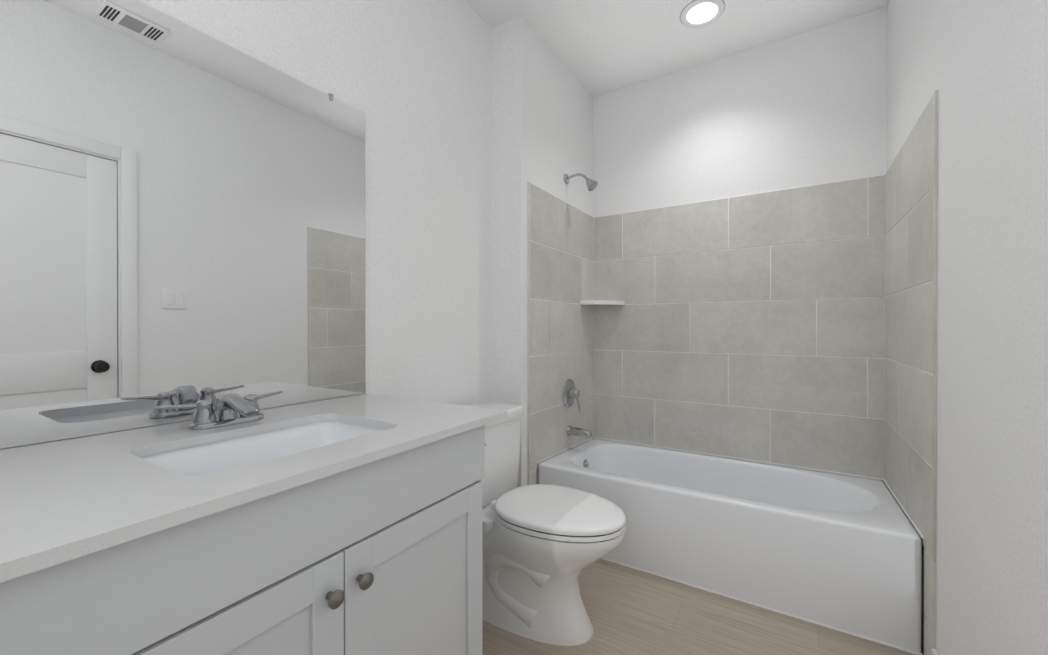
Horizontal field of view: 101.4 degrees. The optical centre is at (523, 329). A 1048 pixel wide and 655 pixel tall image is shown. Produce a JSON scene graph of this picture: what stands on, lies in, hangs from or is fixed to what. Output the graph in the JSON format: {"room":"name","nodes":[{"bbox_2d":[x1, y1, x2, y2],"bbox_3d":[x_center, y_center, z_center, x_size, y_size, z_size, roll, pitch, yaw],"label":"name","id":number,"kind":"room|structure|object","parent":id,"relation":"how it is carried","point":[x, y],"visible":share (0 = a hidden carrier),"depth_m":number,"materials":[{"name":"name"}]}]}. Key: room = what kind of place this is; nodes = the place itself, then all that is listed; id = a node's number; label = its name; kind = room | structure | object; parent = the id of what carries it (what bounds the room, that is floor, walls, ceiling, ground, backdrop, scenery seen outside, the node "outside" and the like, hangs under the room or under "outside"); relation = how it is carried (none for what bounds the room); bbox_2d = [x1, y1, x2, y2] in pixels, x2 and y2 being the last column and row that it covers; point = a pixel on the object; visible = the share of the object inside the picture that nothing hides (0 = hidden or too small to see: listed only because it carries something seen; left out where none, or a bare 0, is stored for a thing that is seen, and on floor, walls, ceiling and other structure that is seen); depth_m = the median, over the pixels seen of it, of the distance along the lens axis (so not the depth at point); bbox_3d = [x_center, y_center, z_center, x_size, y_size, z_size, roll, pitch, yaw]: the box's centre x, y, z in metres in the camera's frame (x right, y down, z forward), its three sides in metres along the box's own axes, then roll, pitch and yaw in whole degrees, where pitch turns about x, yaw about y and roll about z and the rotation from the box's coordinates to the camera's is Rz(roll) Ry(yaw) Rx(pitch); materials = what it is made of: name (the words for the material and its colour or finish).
{"room":"bathroom","nodes":[
{"label":"bathroom","id":0,"kind":"room"},
{"bbox_2d":[3,0,1047,654],"bbox_3d":[0.249,-0.228,1.282,1.942,2.654,3.190,0,0,32],"label":"wall","id":1,"kind":"structure","parent":0,"point":[475,122],"depth_m":1.72,"materials":[{"name":"white paint"}]},
{"bbox_2d":[0,0,364,448],"bbox_3d":[-0.913,-0.278,1.024,0.008,1.024,1.262,0,0,32],"label":"mirror","id":2,"kind":"object","parent":1,"relation":"attached to","point":[182,212],"visible":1,"depth_m":1.05,"materials":[{"name":"clear glass"}]},
{"bbox_2d":[564,173,597,190],"bbox_3d":[0.334,-0.858,2.490,0.198,0.125,0.068,0,0,32],"label":"shower head","id":3,"kind":"object","parent":1,"relation":"attached to","point":[592,185],"visible":1,"depth_m":2.47},
{"bbox_2d":[528,90,937,654],"bbox_3d":[0.877,0.173,2.114,1.524,1.844,0.876,0,0,32],"label":"wall tiles","id":4,"kind":"structure","parent":1,"relation":"attached to","point":[797,327],"depth_m":2.31,"materials":[{"name":"beige tile"}]},
{"bbox_2d":[562,379,580,411],"bbox_3d":[0.295,0.392,2.543,0.067,0.196,0.170,0,0,32],"label":"shower valve","id":5,"kind":"object","parent":4,"relation":"attached to","point":[570,392],"visible":0.96,"depth_m":2.52,"materials":[{"name":"silver metal"}]},
{"bbox_2d":[566,425,591,437],"bbox_3d":[0.329,0.602,2.522,0.146,0.062,0.062,0,0,32],"label":"tub spout","id":6,"kind":"object","parent":4,"relation":"attached to","point":[575,431],"visible":1,"depth_m":2.51,"materials":[{"name":"silver metal"}]},
{"bbox_2d":[465,0,888,96],"bbox_3d":[0.249,-1.605,1.276,1.942,0.100,3.190,0,0,32],"label":"ceiling","id":7,"kind":"structure","parent":0,"point":[599,47],"depth_m":2.22,"materials":[{"name":"white paint"}]},
{"bbox_2d":[680,0,724,27],"bbox_3d":[0.874,-1.552,2.107,0.206,0.011,0.206,0,0,32],"label":"recessed light","id":8,"kind":"object","parent":7,"relation":"in","point":[697,13],"visible":1,"depth_m":2.10,"materials":[{"name":"white plastic"}]},
{"bbox_2d":[482,559,923,654],"bbox_3d":[0.376,1.149,1.207,2.242,0.100,3.190,0,0,32],"label":"floor","id":9,"kind":"structure","parent":0,"point":[630,611],"depth_m":1.58,"materials":[{"name":"wood"}]},
{"bbox_2d":[0,393,506,654],"bbox_3d":[-0.657,0.668,0.833,0.645,0.864,1.190,0,0,32],"label":"bathroom vanity","id":10,"kind":"object","parent":9,"relation":"on","point":[349,525],"depth_m":0.74,"materials":[{"name":"white paint"}]},
{"bbox_2d":[154,391,282,429],"bbox_3d":[-0.701,0.196,1.048,0.149,0.076,0.282,0,0,32],"label":"faucet","id":11,"kind":"object","parent":10,"relation":"on","point":[229,406],"visible":1,"depth_m":1.03,"materials":[{"name":"silver metal"}]},
{"bbox_2d":[464,401,625,645],"bbox_3d":[0.009,0.723,1.676,0.787,0.754,0.464,0,0,32],"label":"toilet","id":12,"kind":"object","parent":9,"relation":"on","point":[544,546],"visible":0.81,"depth_m":1.54,"materials":[{"name":"white ceramic"}]},
{"bbox_2d":[538,439,921,654],"bbox_3d":[0.904,0.898,2.159,1.505,0.394,0.756,0,0,32],"label":"bathtub","id":13,"kind":"object","parent":9,"relation":"on","point":[841,553],"visible":0.94,"depth_m":1.77,"materials":[{"name":"white ceramic"}]}
]}

